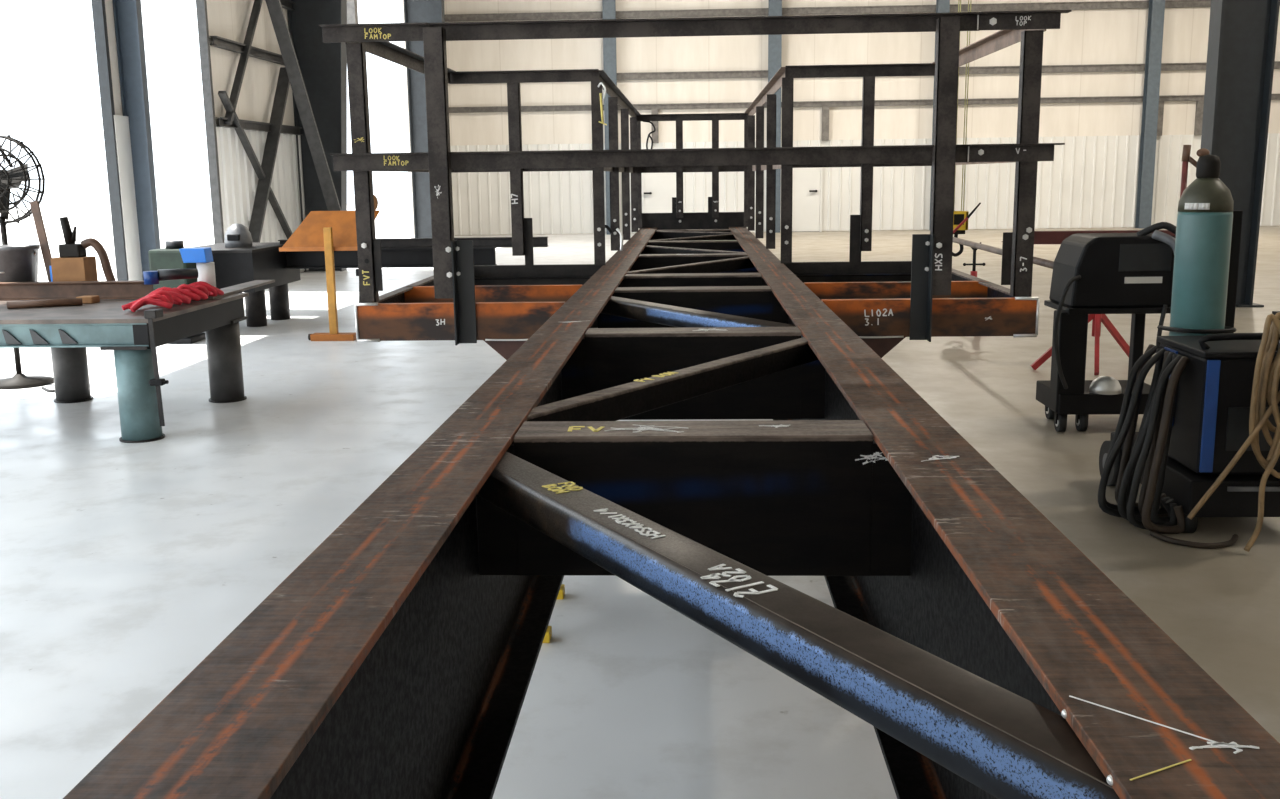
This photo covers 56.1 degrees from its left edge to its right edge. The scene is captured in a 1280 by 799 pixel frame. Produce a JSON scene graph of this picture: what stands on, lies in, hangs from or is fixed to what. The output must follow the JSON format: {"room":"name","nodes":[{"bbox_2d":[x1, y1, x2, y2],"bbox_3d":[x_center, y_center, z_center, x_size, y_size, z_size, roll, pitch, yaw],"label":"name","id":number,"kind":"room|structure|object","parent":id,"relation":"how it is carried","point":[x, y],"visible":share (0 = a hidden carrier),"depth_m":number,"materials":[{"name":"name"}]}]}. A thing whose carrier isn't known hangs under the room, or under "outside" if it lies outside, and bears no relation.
{"room":"metal workshop","nodes":[
{"label":"metal workshop","id":0,"kind":"room"},
{"bbox_2d":[105,0,414,272],"bbox_3d":[-6.654,-5.398,15.072,0.090,8.600,41.000,0,11,3],"label":"wall","id":1,"kind":"structure","parent":0,"point":[228,19],"depth_m":19.49,"materials":[{"name":"beige metal"}]},
{"bbox_2d":[114,115,142,280],"bbox_3d":[-6.549,-2.365,15.381,0.040,2.480,0.390,0,11,3],"label":"wainscot","id":2,"kind":"structure","parent":1,"relation":"attached to","point":[122,131],"depth_m":15.32,"materials":[{"name":"white metal"}]},
{"bbox_2d":[224,0,262,124],"bbox_3d":[-6.303,-5.582,19.196,0.110,2.389,2.046,0,11,3],"label":"trim","id":3,"kind":"structure","parent":1,"relation":"attached to","point":[235,91],"depth_m":19.07,"materials":[{"name":"grey paint"}]},
{"bbox_2d":[209,36,284,65],"bbox_3d":[-6.323,-5.734,19.881,0.110,0.140,3.800,0,11,3],"label":"trim","id":4,"kind":"structure","parent":1,"relation":"attached to","point":[219,42],"depth_m":19.16,"materials":[{"name":"grey paint"}]},
{"bbox_2d":[218,91,292,239],"bbox_3d":[-6.265,-3.715,19.821,0.110,2.496,2.889,0,11,3],"label":"brace","id":5,"kind":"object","parent":1,"relation":"attached to","point":[224,98],"depth_m":19.44,"materials":[{"name":"black metal"}]},
{"bbox_2d":[216,117,302,134],"bbox_3d":[-6.307,-4.564,20.098,0.110,0.140,3.800,0,11,3],"label":"trim","id":6,"kind":"structure","parent":1,"relation":"attached to","point":[246,124],"depth_m":19.81,"materials":[{"name":"grey paint"}]},
{"bbox_2d":[216,127,308,271],"bbox_3d":[-6.329,-3.314,20.433,0.049,2.500,4.200,0,11,3],"label":"wainscot","id":7,"kind":"structure","parent":1,"relation":"attached to","point":[238,178],"depth_m":19.91,"materials":[{"name":"white metal"}]},
{"bbox_2d":[249,67,289,242],"bbox_3d":[-6.216,-3.937,20.058,0.200,3.336,2.548,0,11,3],"label":"trim","id":8,"kind":"structure","parent":1,"relation":"attached to","point":[283,83],"depth_m":20.10,"materials":[{"name":"grey paint"}]},
{"bbox_2d":[280,0,294,10],"bbox_3d":[-6.337,-6.717,19.699,0.110,0.140,3.800,0,11,3],"label":"trim","id":9,"kind":"structure","parent":1,"relation":"attached to","point":[286,4],"depth_m":21.27,"materials":[{"name":"grey paint"}]},
{"bbox_2d":[265,0,340,210],"bbox_3d":[-5.756,-4.986,20.606,0.226,4.296,1.653,4,12,25],"label":"trim","id":10,"kind":"structure","parent":1,"relation":"attached to","point":[274,7],"depth_m":20.53,"materials":[{"name":"grey paint"}]},
{"bbox_2d":[605,225,622,250],"bbox_3d":[-0.223,-1.177,9.054,0.197,0.282,0.030,0,11,6],"label":"clamp","id":11,"kind":"object","parent":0,"point":[607,227],"visible":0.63,"depth_m":9.03,"materials":[{"name":"silver metal"}]},
{"bbox_2d":[0,226,1279,798],"bbox_3d":[6.562,-1.091,15.287,26.850,0.300,41.600,0,11,3],"label":"floor","id":12,"kind":"structure","parent":0,"point":[124,566],"depth_m":5.42,"materials":[{"name":"concrete"}]},
{"bbox_2d":[0,135,53,389],"bbox_3d":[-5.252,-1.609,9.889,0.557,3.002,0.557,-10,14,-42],"label":"pedestal fan","id":13,"kind":"object","parent":12,"relation":"on","point":[13,178],"visible":0.97,"depth_m":9.87,"materials":[{"name":"metal"}]},
{"bbox_2d":[41,387,54,391],"bbox_3d":[-4.730,-0.076,9.749,0.452,0.021,0.118,4,12,26],"label":"extension cord","id":14,"kind":"object","parent":12,"relation":"on","point":[43,388],"visible":0.43,"depth_m":9.72,"materials":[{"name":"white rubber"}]},
{"bbox_2d":[91,0,128,280],"bbox_3d":[-6.641,-4.383,14.812,0.130,6.700,0.080,0,11,3],"label":"column","id":15,"kind":"structure","parent":12,"relation":"on","point":[98,6],"depth_m":14.97,"materials":[{"name":"grey metal"}]},
{"bbox_2d":[0,293,248,442],"bbox_3d":[-4.159,-0.265,8.570,2.190,0.810,1.730,0,11,3],"label":"table","id":16,"kind":"object","parent":12,"relation":"on","point":[67,331],"visible":0.97,"depth_m":7.88,"materials":[{"name":"teal paint"}]},
{"bbox_2d":[0,244,39,281],"bbox_3d":[-4.791,-0.979,9.173,0.400,0.390,0.400,0,11,3],"label":"bucket","id":17,"kind":"object","parent":16,"relation":"on","point":[19,262],"visible":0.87,"depth_m":9.04,"materials":[{"name":"grey metal"}]},
{"bbox_2d":[30,201,51,281],"bbox_3d":[-4.549,-1.160,9.174,0.197,0.712,0.041,4,12,24],"label":"wood slat","id":18,"kind":"object","parent":16,"relation":"on","point":[35,207],"visible":0.64,"depth_m":9.15,"materials":[{"name":"brown wood"}]},
{"bbox_2d":[7,298,82,308],"bbox_3d":[-4.168,-0.673,8.408,0.474,0.052,0.052,-5,11,-22],"label":"pipe offcut","id":19,"kind":"object","parent":16,"relation":"on","point":[73,301],"visible":1,"depth_m":8.39,"materials":[{"name":"brown metal"}]},
{"bbox_2d":[49,256,97,281],"bbox_3d":[-4.319,-0.934,9.145,0.285,0.300,0.190,0,11,3],"label":"cardboard box","id":20,"kind":"object","parent":16,"relation":"on","point":[81,268],"visible":0.51,"depth_m":9.05,"materials":[{"name":"brown cardboard"}]},
{"bbox_2d":[58,217,86,257],"bbox_3d":[-4.305,-1.231,9.084,0.160,0.305,0.120,0,11,3],"label":"drill","id":21,"kind":"object","parent":20,"relation":"on","point":[69,249],"visible":1,"depth_m":9.05,"materials":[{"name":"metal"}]},
{"bbox_2d":[0,280,153,300],"bbox_3d":[-4.369,-0.811,8.951,1.481,0.130,0.090,-1,10,0],"label":"bar","id":22,"kind":"object","parent":16,"relation":"on","point":[9,291],"visible":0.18,"depth_m":8.94,"materials":[{"name":"brown metal"}]},
{"bbox_2d":[76,295,99,303],"bbox_3d":[-3.982,-0.721,8.655,0.120,0.050,0.120,0,11,3],"label":"block","id":23,"kind":"object","parent":16,"relation":"on","point":[86,299],"visible":0.84,"depth_m":8.60,"materials":[{"name":"brown wood"}]},
{"bbox_2d":[81,238,115,280],"bbox_3d":[-4.116,-1.021,9.145,0.240,0.420,0.078,-3,11,-12],"label":"hose","id":24,"kind":"object","parent":16,"relation":"on","point":[103,256],"visible":0.84,"depth_m":9.11,"materials":[{"name":"brown rubber"}]},
{"bbox_2d":[144,309,168,425],"bbox_3d":[-3.072,-0.203,7.675,0.120,0.745,0.115,0,11,3],"label":"clamp","id":25,"kind":"object","parent":16,"relation":"hanging from","point":[150,314],"visible":1,"depth_m":7.63,"materials":[{"name":"metal"}]},
{"bbox_2d":[121,281,223,311],"bbox_3d":[-3.273,-0.738,8.406,0.374,0.127,1.203,0,11,3],"label":"strap","id":26,"kind":"object","parent":16,"relation":"on","point":[166,297],"visible":1,"depth_m":8.23,"materials":[{"name":"red fabric"}]},
{"bbox_2d":[143,268,197,284],"bbox_3d":[-3.355,-0.883,8.582,0.366,0.100,0.100,-7,12,-31],"label":"grinder","id":27,"kind":"object","parent":26,"relation":"on","point":[150,277],"visible":1,"depth_m":8.54,"materials":[{"name":"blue metal"}]},
{"bbox_2d":[191,280,274,300],"bbox_3d":[-3.195,-0.866,9.450,0.201,0.020,1.600,0,11,2],"label":"bar","id":28,"kind":"object","parent":16,"relation":"on","point":[234,289],"visible":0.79,"depth_m":9.53,"materials":[{"name":"grey metal"}]},
{"bbox_2d":[196,262,215,286],"bbox_3d":[-3.283,-0.924,9.085,0.130,0.230,0.130,0,11,3],"label":"paper roll","id":29,"kind":"object","parent":28,"relation":"on","point":[206,271],"visible":0.63,"depth_m":9.03,"materials":[{"name":"white paper"}]},
{"bbox_2d":[179,247,212,262],"bbox_3d":[-3.341,-1.087,9.037,0.199,0.106,0.140,0,11,3],"label":"box","id":30,"kind":"object","parent":29,"relation":"on","point":[189,255],"visible":1,"depth_m":8.97,"materials":[{"name":"plastic"}]},
{"bbox_2d":[112,0,160,279],"bbox_3d":[-6.443,-5.390,15.013,0.327,8.600,0.140,0,11,3],"label":"column","id":31,"kind":"structure","parent":12,"relation":"on","point":[128,22],"depth_m":15.31,"materials":[{"name":"metal"}]},
{"bbox_2d":[148,240,205,343],"bbox_3d":[-4.863,-1.144,12.678,0.400,1.060,0.500,0,11,3],"label":"machine","id":32,"kind":"object","parent":12,"relation":"on","point":[170,257],"visible":0.43,"depth_m":12.40,"materials":[{"name":"paint"}]},
{"bbox_2d":[196,0,223,243],"bbox_3d":[-6.504,-5.902,17.781,0.130,8.600,0.080,0,11,3],"label":"column","id":33,"kind":"structure","parent":12,"relation":"on","point":[201,5],"depth_m":18.06,"materials":[{"name":"grey metal"}]},
{"bbox_2d":[196,242,300,326],"bbox_3d":[-4.652,-1.312,13.928,0.970,0.930,1.635,0,11,3],"label":"steel table","id":34,"kind":"object","parent":12,"relation":"on","point":[264,260],"visible":0.43,"depth_m":13.68,"materials":[{"name":"black metal"}]},
{"bbox_2d":[224,223,252,247],"bbox_3d":[-4.555,-1.861,13.597,0.310,0.265,0.315,0,11,3],"label":"helmet","id":35,"kind":"object","parent":34,"relation":"on","point":[237,235],"visible":1,"depth_m":13.49,"materials":[{"name":"grey plastic"}]},
{"bbox_2d":[287,0,346,271],"bbox_3d":[-5.706,-6.643,21.721,1.207,8.601,0.360,0,11,3],"label":"column","id":36,"kind":"structure","parent":12,"relation":"on","point":[323,66],"depth_m":21.88,"materials":[{"name":"black metal"}]},
{"bbox_2d":[279,210,379,340],"bbox_3d":[-3.276,-1.316,12.719,0.990,1.340,0.482,0,11,3],"label":"stand","id":37,"kind":"object","parent":12,"relation":"on","point":[329,232],"visible":0.94,"depth_m":12.62,"materials":[{"name":"paint"}]},
{"bbox_2d":[279,210,379,250],"bbox_3d":[-3.279,-1.785,12.688,0.990,0.405,0.372,0,11,3],"label":"tray","id":38,"kind":"object","parent":37,"relation":"on","point":[309,236],"depth_m":12.67,"materials":[{"name":"orange paint"}]},
{"bbox_2d":[373,194,377,210],"bbox_3d":[-2.843,-2.090,12.749,0.120,0.180,0.120,0,11,3],"label":"round cap","id":39,"kind":"object","parent":37,"relation":"on","point":[375,197],"visible":0.3,"depth_m":12.72,"materials":[{"name":"brown cardboard"}]},
{"bbox_2d":[347,0,357,23],"bbox_3d":[-6.117,-6.438,25.860,0.220,6.700,0.220,0,11,3],"label":"column","id":40,"kind":"structure","parent":12,"relation":"on","point":[352,9],"depth_m":25.43,"materials":[{"name":"grey metal"}]},
{"bbox_2d":[356,269,359,302],"bbox_3d":[-3.234,-1.232,14.188,0.100,0.651,0.621,0,11,3],"label":"trestle","id":41,"kind":"object","parent":12,"relation":"on","point":[357,270],"visible":0.05,"depth_m":13.93,"materials":[{"name":"black metal"}]},
{"bbox_2d":[404,0,444,237],"bbox_3d":[-5.410,-8.304,30.664,1.007,8.600,0.360,0,11,3],"label":"column","id":42,"kind":"structure","parent":12,"relation":"on","point":[415,11],"depth_m":30.82,"materials":[{"name":"grey metal"}]},
{"bbox_2d":[543,584,564,642],"bbox_3d":[-0.484,0.603,4.552,0.585,0.468,0.524,0,11,3],"label":"support stand","id":43,"kind":"object","parent":12,"relation":"on","point":[548,635],"visible":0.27,"depth_m":4.38,"materials":[{"name":"yellow paint"}]},
{"bbox_2d":[63,197,1279,798],"bbox_3d":[0.267,-0.414,6.059,3.028,0.961,14.477,0,11,3],"label":"frame","id":44,"kind":"object","parent":43,"relation":"on","point":[986,656],"visible":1,"depth_m":2.28,"materials":[{"name":"brown metal"}]},
{"bbox_2d":[373,240,382,290],"bbox_3d":[-1.186,-0.605,5.408,0.042,0.230,0.008,0,11,3],"label":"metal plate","id":45,"kind":"object","parent":44,"relation":"attached to","point":[376,243],"depth_m":5.40,"materials":[{"name":"metal"}]},
{"bbox_2d":[451,240,476,344],"bbox_3d":[-0.778,-0.471,5.310,0.084,0.457,0.075,0,11,3],"label":"socket","id":46,"kind":"object","parent":44,"relation":"attached to","point":[464,307],"depth_m":5.33,"materials":[{"name":"metal"}]},
{"bbox_2d":[524,218,533,265],"bbox_3d":[-0.708,-1.003,7.634,0.054,0.300,0.008,0,11,3],"label":"socket","id":47,"kind":"object","parent":44,"relation":"attached to","point":[528,226],"depth_m":7.63,"materials":[{"name":"metal"}]},
{"bbox_2d":[672,197,675,214],"bbox_3d":[0.371,-2.096,13.013,0.047,0.190,0.008,0,11,3],"label":"socket","id":48,"kind":"object","parent":44,"relation":"attached to","point":[673,198],"depth_m":13.01,"materials":[{"name":"metal"}]},
{"bbox_2d":[319,10,1071,302],"bbox_3d":[0.390,-1.738,9.041,3.160,1.204,7.985,0,11,3],"label":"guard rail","id":49,"kind":"object","parent":44,"relation":"on","point":[1027,27],"visible":1,"depth_m":5.23,"materials":[{"name":"black metal"}]},
{"bbox_2d":[598,82,606,124],"bbox_3d":[-0.233,-1.821,7.393,0.057,0.260,0.042,0,11,3],"label":"c-clamp","id":50,"kind":"object","parent":49,"relation":"hanging from","point":[600,83],"visible":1,"depth_m":7.37,"materials":[{"name":"metal"}]},
{"bbox_2d":[643,120,655,148],"bbox_3d":[0.100,-2.803,12.864,0.140,0.376,0.027,1,11,7],"label":"clamp","id":51,"kind":"object","parent":49,"relation":"hanging from","point":[643,120],"visible":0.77,"depth_m":12.85,"materials":[{"name":"silver metal"}]},
{"bbox_2d":[708,197,711,214],"bbox_3d":[0.760,-2.098,12.996,0.047,0.190,0.008,0,11,3],"label":"socket","id":52,"kind":"object","parent":44,"relation":"attached to","point":[709,198],"depth_m":12.99,"materials":[{"name":"metal"}]},
{"bbox_2d":[849,215,860,261],"bbox_3d":[1.355,-1.012,7.541,0.073,0.295,0.008,0,11,3],"label":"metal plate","id":53,"kind":"object","parent":44,"relation":"attached to","point":[855,253],"depth_m":7.54,"materials":[{"name":"metal"}]},
{"bbox_2d":[909,234,933,341],"bbox_3d":[1.225,-0.484,5.219,0.081,0.462,0.075,0,11,3],"label":"metal plate","id":54,"kind":"object","parent":44,"relation":"attached to","point":[921,303],"depth_m":5.24,"materials":[{"name":"metal"}]},
{"bbox_2d":[1001,232,1012,284],"bbox_3d":[1.614,-0.619,5.282,0.040,0.230,0.008,0,11,3],"label":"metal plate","id":55,"kind":"object","parent":44,"relation":"attached to","point":[1007,236],"depth_m":5.28,"materials":[{"name":"metal"}]},
{"bbox_2d":[602,0,616,234],"bbox_3d":[-0.856,-9.112,34.690,0.360,8.600,0.300,0,11,3],"label":"column","id":56,"kind":"structure","parent":12,"relation":"on","point":[608,6],"depth_m":34.46,"materials":[{"name":"grey metal"}]},
{"bbox_2d":[768,0,781,232],"bbox_3d":[3.869,-9.137,34.476,0.360,8.600,0.300,0,11,3],"label":"column","id":57,"kind":"structure","parent":12,"relation":"on","point":[775,6],"depth_m":34.28,"materials":[{"name":"grey metal"}]},
{"bbox_2d":[929,0,949,229],"bbox_3d":[8.584,-9.162,34.263,0.320,8.600,0.300,0,11,3],"label":"column","id":58,"kind":"structure","parent":12,"relation":"on","point":[942,6],"depth_m":33.79,"materials":[{"name":"grey metal"}]},
{"bbox_2d":[963,242,985,276],"bbox_3d":[3.496,-1.177,12.585,0.444,0.934,0.498,0,11,3],"label":"stand","id":59,"kind":"object","parent":12,"relation":"on","point":[973,272],"visible":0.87,"depth_m":12.55,"materials":[{"name":"red paint"}]},
{"bbox_2d":[953,237,1053,268],"bbox_3d":[3.171,-1.287,10.489,0.056,0.056,4.650,0,11,3],"label":"pipe","id":60,"kind":"object","parent":59,"relation":"on","point":[1038,261],"visible":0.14,"depth_m":10.83,"materials":[{"name":"grey metal"}]},
{"bbox_2d":[953,203,980,233],"bbox_3d":[3.435,-1.903,12.689,0.325,0.354,0.028,0,11,3],"label":"bar","id":61,"kind":"object","parent":60,"relation":"on","point":[977,206],"visible":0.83,"depth_m":12.68,"materials":[{"name":"red paint"}]},
{"bbox_2d":[1030,314,1129,374],"bbox_3d":[3.892,-0.768,10.020,1.099,1.064,0.499,-4,11,-18],"label":"stand","id":62,"kind":"object","parent":12,"relation":"on","point":[1096,319],"visible":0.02,"depth_m":10.13,"materials":[{"name":"red paint"}]},
{"bbox_2d":[1002,230,1175,243],"bbox_3d":[3.723,-1.344,9.970,1.398,0.120,0.120,0,11,3],"label":"beam","id":63,"kind":"structure","parent":62,"relation":"on","point":[1040,237],"depth_m":9.92,"materials":[{"name":"brown metal"}]},
{"bbox_2d":[1036,145,1209,431],"bbox_3d":[3.056,-0.709,7.715,0.933,1.801,0.660,0,11,3],"label":"cart","id":64,"kind":"object","parent":12,"relation":"on","point":[1093,273],"visible":0.67,"depth_m":7.54,"materials":[{"name":"black metal"}]},
{"bbox_2d":[1089,376,1121,394],"bbox_3d":[2.980,-0.099,7.679,0.196,0.105,0.196,0,11,3],"label":"steel bowl","id":65,"kind":"object","parent":64,"relation":"on","point":[1104,385],"visible":1,"depth_m":7.61,"materials":[{"name":"metal"}]},
{"bbox_2d":[1044,300,1170,313],"bbox_3d":[3.042,-0.604,7.796,0.670,0.035,0.540,0,11,3],"label":"tray","id":66,"kind":"object","parent":64,"relation":"on","point":[1068,308],"depth_m":7.54,"materials":[{"name":"black metal"}]},
{"bbox_2d":[1135,0,1164,227],"bbox_3d":[14.518,-9.193,33.995,0.340,8.600,0.300,0,11,3],"label":"column","id":67,"kind":"structure","parent":12,"relation":"on","point":[1156,10],"depth_m":34.10,"materials":[{"name":"grey metal"}]},
{"bbox_2d":[1099,210,1279,532],"bbox_3d":[2.791,-0.174,5.840,0.676,1.440,1.102,0,11,3],"label":"blue welder","id":68,"kind":"object","parent":12,"relation":"on","point":[1210,425],"visible":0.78,"depth_m":5.43,"materials":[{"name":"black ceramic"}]},
{"bbox_2d":[1098,344,1189,533],"bbox_3d":[2.371,0.175,5.694,0.365,0.810,0.566,0,11,3],"label":"cable bundle","id":69,"kind":"object","parent":68,"relation":"hanging from","point":[1151,446],"visible":0.99,"depth_m":5.61,"materials":[{"name":"black rubber"}]},
{"bbox_2d":[1169,155,1233,335],"bbox_3d":[2.846,-0.507,6.112,0.256,1.450,0.256,0,11,3],"label":"gas cylinder","id":70,"kind":"object","parent":68,"relation":"on","point":[1205,207],"visible":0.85,"depth_m":5.97,"materials":[{"name":"green paint"}]},
{"bbox_2d":[1187,311,1279,551],"bbox_3d":[2.676,0.140,5.225,0.508,1.025,0.218,-5,11,-24],"label":"coil","id":71,"kind":"object","parent":68,"relation":"hanging from","point":[1266,375],"visible":1,"depth_m":5.21,"materials":[{"name":"beige rubber"}]},
{"bbox_2d":[1150,531,1238,548],"bbox_3d":[2.504,0.632,5.384,0.379,0.025,0.188,2,11,12],"label":"hose","id":72,"kind":"object","parent":12,"relation":"on","point":[1232,541],"visible":1,"depth_m":5.33,"materials":[{"name":"black rubber"}]},
{"bbox_2d":[1201,0,1279,306],"bbox_3d":[7.065,-5.378,13.959,0.880,8.600,0.400,0,11,3],"label":"column","id":73,"kind":"structure","parent":12,"relation":"on","point":[1242,37],"depth_m":14.28,"materials":[{"name":"grey metal"}]},
{"bbox_3d":[-1.995,-1.239,14.132,0.100,0.651,0.621,0,11,3],"label":"trestle","id":74,"kind":"object","parent":12,"relation":"on","visible":0},
{"bbox_2d":[285,248,496,268],"bbox_3d":[-2.960,-1.663,14.095,2.540,0.220,0.180,0,11,3],"label":"beam","id":75,"kind":"structure","parent":74,"relation":"on","point":[416,257],"depth_m":14.09,"materials":[{"name":"black metal"}]},
{"bbox_2d":[278,237,547,248],"bbox_3d":[-2.653,-1.827,14.031,3.160,0.115,0.120,0,11,3],"label":"beam","id":76,"kind":"structure","parent":75,"relation":"on","point":[478,242],"depth_m":13.99,"materials":[{"name":"metal"}]},
{"bbox_2d":[444,0,1279,235],"bbox_3d":[7.399,-9.233,34.735,26.750,8.600,0.250,0,11,3],"label":"wall","id":77,"kind":"structure","parent":0,"point":[1094,36],"depth_m":34.67,"materials":[{"name":"beige metal"}]},
{"bbox_2d":[651,109,658,142],"bbox_3d":[0.438,-7.977,35.057,0.200,0.960,0.140,0,11,3],"label":"column","id":78,"kind":"structure","parent":77,"relation":"attached to","point":[655,136],"depth_m":35.01,"materials":[{"name":"grey metal"}]},
{"bbox_2d":[642,173,675,212],"bbox_3d":[0.642,-6.005,35.377,1.140,2.200,0.175,0,11,3],"label":"door","id":79,"kind":"structure","parent":77,"relation":"in","point":[658,189],"depth_m":35.38,"materials":[{"name":"white metal"}]},
{"bbox_2d":[792,167,822,231],"bbox_3d":[4.793,-6.027,35.189,1.110,2.200,0.175,0,11,3],"label":"door","id":80,"kind":"structure","parent":77,"relation":"in","point":[807,189],"depth_m":35.24,"materials":[{"name":"white metal"}]},
{"bbox_2d":[821,107,828,140],"bbox_3d":[5.383,-8.003,34.834,0.200,0.960,0.140,0,11,3],"label":"column","id":81,"kind":"structure","parent":77,"relation":"attached to","point":[825,110],"depth_m":34.77,"materials":[{"name":"grey metal"}]},
{"bbox_2d":[445,0,1210,21],"bbox_3d":[7.364,-11.114,34.188,26.150,0.200,0.110,0,11,3],"label":"trim","id":82,"kind":"structure","parent":77,"relation":"attached to","point":[1168,3],"depth_m":34.27,"materials":[{"name":"grey metal"}]},
{"bbox_2d":[449,94,1279,112],"bbox_3d":[7.399,-8.568,34.660,26.150,0.160,0.110,0,11,3],"label":"trim","id":83,"kind":"structure","parent":77,"relation":"attached to","point":[1273,96],"depth_m":34.71,"materials":[{"name":"grey metal"}]},
{"bbox_2d":[450,133,1279,234],"bbox_3d":[7.432,-6.285,35.127,26.210,2.620,0.049,0,11,3],"label":"wainscot","id":84,"kind":"structure","parent":77,"relation":"attached to","point":[1090,181],"depth_m":35.13,"materials":[{"name":"white metal"}]},
{"bbox_2d":[617,61,1279,79],"bbox_3d":[7.387,-9.423,34.501,26.150,0.200,0.110,0,11,3],"label":"trim","id":85,"kind":"structure","parent":77,"relation":"attached to","point":[1164,66],"depth_m":34.37,"materials":[{"name":"grey metal"}]},
{"bbox_2d":[1157,101,1163,135],"bbox_3d":[14.873,-8.053,34.405,0.200,0.960,0.140,0,11,3],"label":"column","id":86,"kind":"structure","parent":77,"relation":"attached to","point":[1161,103],"depth_m":34.33,"materials":[{"name":"grey metal"}]},
{"bbox_2d":[1194,101,1203,134],"bbox_3d":[16.021,-8.059,34.353,0.200,0.960,0.140,0,11,3],"label":"column","id":87,"kind":"structure","parent":77,"relation":"attached to","point":[1199,104],"depth_m":34.31,"materials":[{"name":"grey metal"}]},
{"bbox_3d":[6.443,-9.817,13.670,26.850,0.250,41.600,0,11,3],"label":"ceiling","id":88,"kind":"structure","parent":0,"visible":0},
{"bbox_2d":[952,0,971,256],"bbox_3d":[3.438,-5.448,12.579,0.600,7.864,0.600,0,11,3],"label":"hook block","id":89,"kind":"object","parent":88,"relation":"hanging from","point":[959,216],"visible":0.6,"depth_m":13.13,"materials":[{"name":"yellow paint"}]},
{"label":"outside","id":90,"kind":"structure","parent":0,"visible":0},
{"bbox_2d":[0,203,410,281],"bbox_3d":[-36.255,-2.571,26.579,59.700,0.320,130.000,0,11,3],"label":"yard","id":91,"kind":"structure","parent":90,"point":[193,225],"depth_m":47.30,"materials":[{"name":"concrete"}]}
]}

